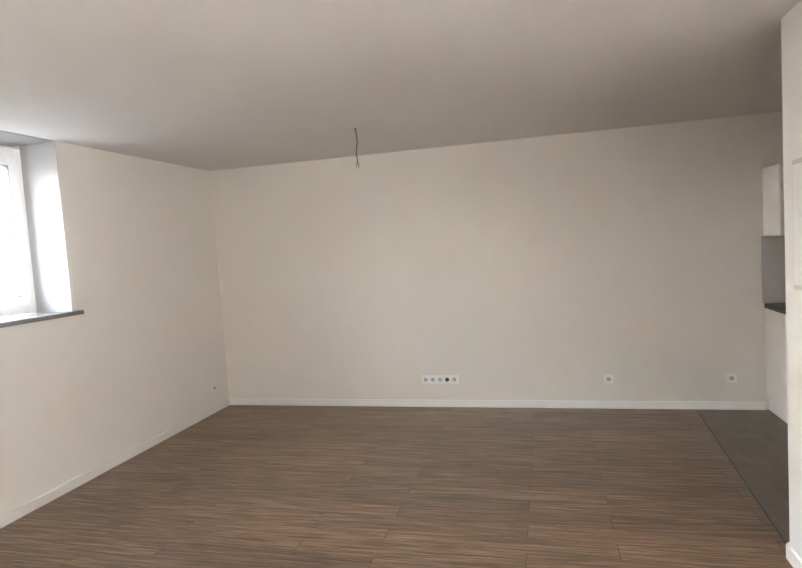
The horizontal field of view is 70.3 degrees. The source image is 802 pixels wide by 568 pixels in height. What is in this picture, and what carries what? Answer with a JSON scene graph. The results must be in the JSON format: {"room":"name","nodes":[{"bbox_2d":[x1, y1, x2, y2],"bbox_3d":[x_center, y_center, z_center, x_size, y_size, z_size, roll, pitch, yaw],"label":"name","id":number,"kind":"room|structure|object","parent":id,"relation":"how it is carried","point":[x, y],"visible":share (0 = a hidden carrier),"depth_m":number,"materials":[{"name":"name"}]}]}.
{"room":"empty living room","nodes":[
{"label":"empty living room","id":0,"kind":"room"},
{"bbox_2d":[0,130,228,515],"bbox_3d":[-3.037,0.414,2.752,0.550,2.620,7.000,-3,4,14],"label":"wall","id":1,"kind":"structure","parent":0,"point":[123,251],"depth_m":4.47,"materials":[{"name":"paint"}]},
{"bbox_2d":[0,147,36,317],"bbox_3d":[-2.901,-0.335,3.607,0.140,1.200,1.240,-3,4,14],"label":"window","id":2,"kind":"structure","parent":1,"relation":"in","point":[21,300],"depth_m":4.09,"materials":[{"name":"white plastic"}]},
{"bbox_2d":[0,310,83,327],"bbox_3d":[-2.686,0.269,3.604,0.365,0.030,1.360,-3,4,14],"label":"window sill","id":3,"kind":"structure","parent":1,"relation":"attached to","point":[22,319],"depth_m":3.91,"materials":[{"name":"stone"}]},
{"bbox_2d":[0,399,229,528],"bbox_3d":[-2.694,1.553,2.755,0.014,0.070,6.986,-3,4,14],"label":"baseboard","id":4,"kind":"structure","parent":1,"relation":"attached to","point":[36,503],"depth_m":4.33,"materials":[{"name":"white wood"}]},
{"bbox_2d":[211,383,216,392],"bbox_3d":[-1.927,1.072,5.870,0.013,0.081,0.081,-3,4,14],"label":"electrical outlet","id":5,"kind":"object","parent":1,"relation":"attached to","point":[213,388],"visible":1,"depth_m":5.86,"materials":[{"name":"white plastic"}]},
{"bbox_2d":[0,405,792,567],"bbox_3d":[-0.476,1.547,2.208,4.620,0.120,7.040,-3,4,14],"label":"floor","id":6,"kind":"structure","parent":0,"point":[254,486],"depth_m":3.62,"materials":[{"name":"wood"}]},
{"bbox_2d":[696,409,785,544],"bbox_3d":[2.237,1.204,3.857,0.008,0.002,2.450,-2,4,18],"label":"trim","id":7,"kind":"structure","parent":6,"relation":"on","point":[746,484],"depth_m":3.45,"materials":[{"name":"grey"}]},
{"bbox_2d":[0,0,800,170],"bbox_3d":[0.460,-1.127,1.750,8.050,0.150,7.500,-3,4,14],"label":"ceiling","id":8,"kind":"structure","parent":0,"point":[210,85],"depth_m":2.96,"materials":[{"name":"paint"}]},
{"bbox_2d":[354,128,359,167],"bbox_3d":[-0.337,-1.025,4.316,0.037,0.301,0.024,-3,4,14],"label":"wire","id":9,"kind":"object","parent":8,"relation":"hanging from","point":[356,147],"visible":1,"depth_m":4.31,"materials":[{"name":"grey"}]},
{"bbox_2d":[210,111,785,409],"bbox_3d":[1.415,-0.039,5.326,7.950,2.620,0.200,-3,4,14],"label":"wall","id":10,"kind":"structure","parent":0,"point":[572,267],"depth_m":5.32,"materials":[{"name":"paint"}]},
{"bbox_2d":[422,375,458,383],"bbox_3d":[0.385,0.930,5.554,0.360,0.080,0.013,-3,4,14],"label":"outlet","id":11,"kind":"object","parent":10,"relation":"attached to","point":[440,379],"visible":1,"depth_m":5.55,"materials":[{"name":"white plastic"}]},
{"bbox_2d":[229,398,765,409],"bbox_3d":[0.634,1.157,5.510,5.142,0.070,0.014,-3,4,14],"label":"baseboard","id":12,"kind":"structure","parent":10,"relation":"attached to","point":[714,405],"depth_m":5.39,"materials":[{"name":"white wood"}]},
{"bbox_2d":[604,375,613,382],"bbox_3d":[1.887,0.864,5.173,0.081,0.081,0.013,-3,4,14],"label":"electrical outlet","id":13,"kind":"object","parent":10,"relation":"attached to","point":[608,378],"visible":1,"depth_m":5.17,"materials":[{"name":"white plastic"}]},
{"bbox_2d":[726,373,736,382],"bbox_3d":[2.860,0.814,4.926,0.081,0.081,0.013,-3,4,14],"label":"outlet","id":14,"kind":"object","parent":10,"relation":"attached to","point":[731,377],"visible":1,"depth_m":4.92,"materials":[{"name":"white plastic"}]},
{"bbox_2d":[761,235,785,302],"bbox_3d":[3.925,-0.160,4.583,1.814,0.566,0.004,-3,4,14],"label":"backsplash","id":15,"kind":"structure","parent":10,"relation":"attached to","point":[773,267],"depth_m":4.78,"materials":[{"name":"grey"}]},
{"bbox_2d":[762,163,784,235],"bbox_3d":[3.273,-0.682,4.515,0.599,0.560,0.353,-3,4,14],"label":"upper cabinet","id":16,"kind":"object","parent":10,"relation":"attached to","point":[773,199],"visible":0.67,"depth_m":4.49,"materials":[{"name":"white wood"}]},
{"bbox_2d":[697,409,789,542],"bbox_3d":[3.057,1.359,1.724,2.765,0.120,6.240,-3,4,14],"label":"floor","id":17,"kind":"structure","parent":0,"point":[754,444],"depth_m":4.01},
{"bbox_2d":[764,303,787,423],"bbox_3d":[3.894,0.477,4.317,1.806,1.180,0.625,-3,4,14],"label":"base unit","id":18,"kind":"object","parent":17,"relation":"on","point":[776,352],"visible":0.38,"depth_m":4.63,"materials":[{"name":"white"}]},
{"bbox_2d":[781,0,801,558],"bbox_3d":[1.317,0.302,0.415,0.180,2.620,4.600,-3,4,14],"label":"wall","id":19,"kind":"structure","parent":0,"point":[791,32],"depth_m":2.54,"materials":[{"name":"paint"}]},
{"bbox_2d":[786,541,801,567],"bbox_3d":[1.383,1.452,0.502,0.194,0.070,4.614,-3,4,14],"label":"baseboard","id":20,"kind":"structure","parent":19,"relation":"attached to","point":[794,559],"depth_m":2.64,"materials":[{"name":"white wood"}]},
{"bbox_2d":[792,157,801,290],"bbox_3d":[1.667,-0.242,2.308,0.023,0.562,0.369,-3,4,14],"label":"board","id":21,"kind":"object","parent":19,"relation":"attached to","point":[797,203],"visible":1,"depth_m":2.42,"materials":[{"name":"grey"}]}
]}

